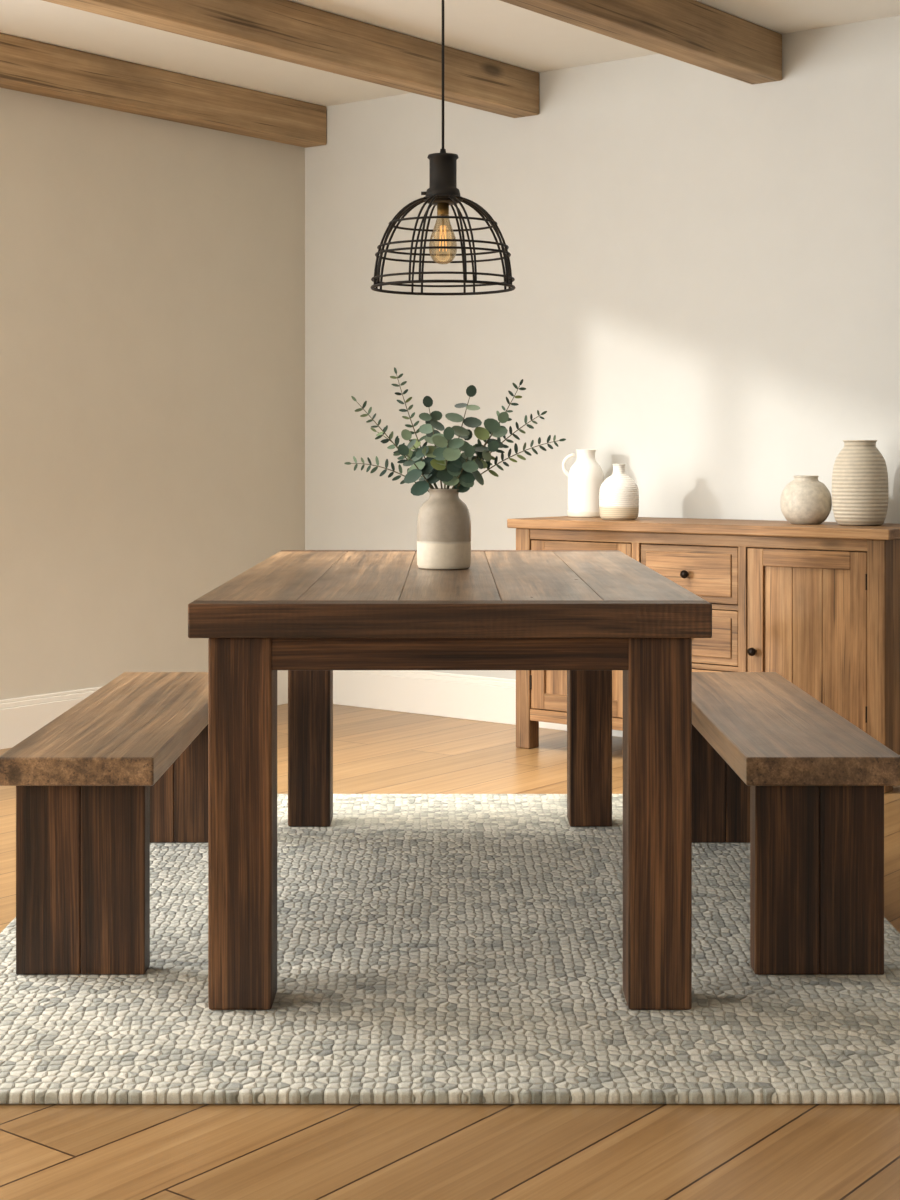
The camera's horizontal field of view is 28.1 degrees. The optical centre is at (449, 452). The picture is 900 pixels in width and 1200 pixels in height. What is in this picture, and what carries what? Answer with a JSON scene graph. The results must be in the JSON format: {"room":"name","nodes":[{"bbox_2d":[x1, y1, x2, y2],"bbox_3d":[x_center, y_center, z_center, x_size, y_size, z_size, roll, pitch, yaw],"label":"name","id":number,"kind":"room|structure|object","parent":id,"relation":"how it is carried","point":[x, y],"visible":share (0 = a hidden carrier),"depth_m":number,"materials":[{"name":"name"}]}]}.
{"room":"dining room","nodes":[
{"label":"dining room","id":0,"kind":"room"},
{"bbox_2d":[0,88,304,699],"bbox_3d":[-2.866,-0.200,4.699,0.165,2.460,7.200,0,0,38],"label":"wall","id":1,"kind":"structure","parent":0,"point":[152,270],"depth_m":6.75,"materials":[{"name":"paint"}]},
{"bbox_2d":[0,670,287,749],"bbox_3d":[-2.814,0.945,4.658,0.016,0.170,7.200,0,0,38],"label":"baseboard","id":2,"kind":"structure","parent":1,"relation":"attached to","point":[21,717],"depth_m":6.37,"materials":[{"name":"white paint"}]},
{"bbox_2d":[0,704,899,1199],"bbox_3d":[-0.220,1.080,2.631,6.840,0.100,7.440,0,0,38],"label":"floor","id":3,"kind":"structure","parent":0,"point":[48,1151],"depth_m":2.71,"materials":[{"name":"brown wood"}]},
{"bbox_2d":[0,794,899,1103],"bbox_3d":[0.000,1.020,4.090,1.900,0.020,2.500,0,0,0],"label":"rug","id":4,"kind":"object","parent":3,"relation":"on","point":[432,948],"visible":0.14,"depth_m":3.34,"materials":[{"name":"fabric pebbles"}]},
{"bbox_2d":[0,672,207,974],"bbox_3d":[-0.715,0.795,4.100,0.300,0.429,1.340,0,0,0],"label":"bench","id":5,"kind":"object","parent":4,"relation":"on","point":[123,770],"visible":0.91,"depth_m":3.48,"materials":[{"name":"brown wood"}]},
{"bbox_2d":[188,550,711,1009],"bbox_3d":[0.000,0.640,4.115,0.940,0.739,1.780,0,0,0],"label":"table","id":6,"kind":"object","parent":4,"relation":"on","point":[308,614],"visible":1,"depth_m":3.26,"materials":[{"name":"brown wood"}]},
{"bbox_2d":[344,367,565,569],"bbox_3d":[0.012,0.033,4.221,0.517,0.472,0.167,0,0,0],"label":"vase","id":7,"kind":"object","parent":6,"relation":"on","point":[443,520],"visible":1,"depth_m":4.18,"materials":[{"name":"ceramic"}]},
{"bbox_2d":[692,672,899,974],"bbox_3d":[0.715,0.795,4.100,0.300,0.429,1.340,0,0,0],"label":"bench","id":8,"kind":"object","parent":4,"relation":"on","point":[776,770],"visible":0.84,"depth_m":3.48,"materials":[{"name":"brown wood"}]},
{"bbox_2d":[507,516,899,792],"bbox_3d":[0.894,0.630,6.023,1.424,0.799,0.452,0,0,38],"label":"sideboard","id":9,"kind":"object","parent":3,"relation":"on","point":[815,606],"visible":0.66,"depth_m":5.68,"materials":[{"name":"brown wood"}]},
{"bbox_2d":[562,449,603,516],"bbox_3d":[0.490,0.108,6.481,0.133,0.242,0.133,0,0,-44],"label":"jug","id":10,"kind":"object","parent":9,"relation":"on","point":[585,476],"visible":0.91,"depth_m":6.43,"materials":[{"name":"ceramic"}]},
{"bbox_2d":[599,464,638,519],"bbox_3d":[0.582,0.133,6.193,0.137,0.192,0.137,0,0,0],"label":"bottle vase","id":11,"kind":"object","parent":9,"relation":"on","point":[618,493],"visible":1,"depth_m":6.14,"materials":[{"name":"ceramic"}]},
{"bbox_2d":[780,475,831,523],"bbox_3d":[1.152,0.151,5.824,0.164,0.156,0.164,0,0,0],"label":"round pot","id":12,"kind":"object","parent":9,"relation":"on","point":[804,500],"visible":1,"depth_m":5.76,"materials":[{"name":"ceramic"}]},
{"bbox_2d":[832,440,887,525],"bbox_3d":[1.305,0.094,5.729,0.176,0.270,0.176,0,0,0],"label":"ribbed vase","id":13,"kind":"object","parent":9,"relation":"on","point":[860,473],"visible":1,"depth_m":5.66,"materials":[{"name":"ceramic"}]},
{"bbox_2d":[0,0,899,106],"bbox_3d":[-0.220,-1.480,2.631,6.840,0.100,7.440,0,0,38],"label":"ceiling","id":14,"kind":"structure","parent":0,"point":[497,30],"depth_m":6.14,"materials":[{"name":"paint"}]},
{"bbox_2d":[0,33,325,147],"bbox_3d":[-2.769,-1.349,4.623,0.120,0.159,7.196,0,0,38],"label":"beam","id":15,"kind":"structure","parent":14,"relation":"attached to","point":[26,65],"depth_m":6.68,"materials":[{"name":"brown wood"}]},
{"bbox_2d":[43,0,538,117],"bbox_3d":[-1.925,-1.349,3.964,0.120,0.159,7.196,0,0,38],"label":"beam","id":16,"kind":"structure","parent":14,"relation":"attached to","point":[285,30],"depth_m":5.87,"materials":[{"name":"brown wood"}]},
{"bbox_2d":[371,0,514,295],"bbox_3d":[-0.016,-0.902,4.110,0.331,1.056,0.331,0,0,0],"label":"pendant lamp","id":17,"kind":"object","parent":14,"relation":"hanging from","point":[442,191],"visible":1,"depth_m":4.08,"materials":[{"name":"black metal"}]},
{"bbox_2d":[500,0,781,83],"bbox_3d":[-1.128,-1.349,3.341,0.120,0.159,7.196,0,0,38],"label":"beam","id":18,"kind":"structure","parent":14,"relation":"attached to","point":[693,32],"depth_m":5.65,"materials":[{"name":"brown wood"}]},
{"bbox_2d":[305,15,899,679],"bbox_3d":[2.033,-0.200,5.516,6.840,2.460,0.120,0,0,38],"label":"wall","id":19,"kind":"structure","parent":0,"point":[704,301],"depth_m":6.53,"materials":[{"name":"paint"}]},
{"bbox_2d":[333,670,622,736],"bbox_3d":[1.992,0.945,5.462,6.600,0.170,0.016,0,0,38],"label":"baseboard","id":20,"kind":"structure","parent":19,"relation":"attached to","point":[478,698],"depth_m":7.06,"materials":[{"name":"white paint"}]}
]}

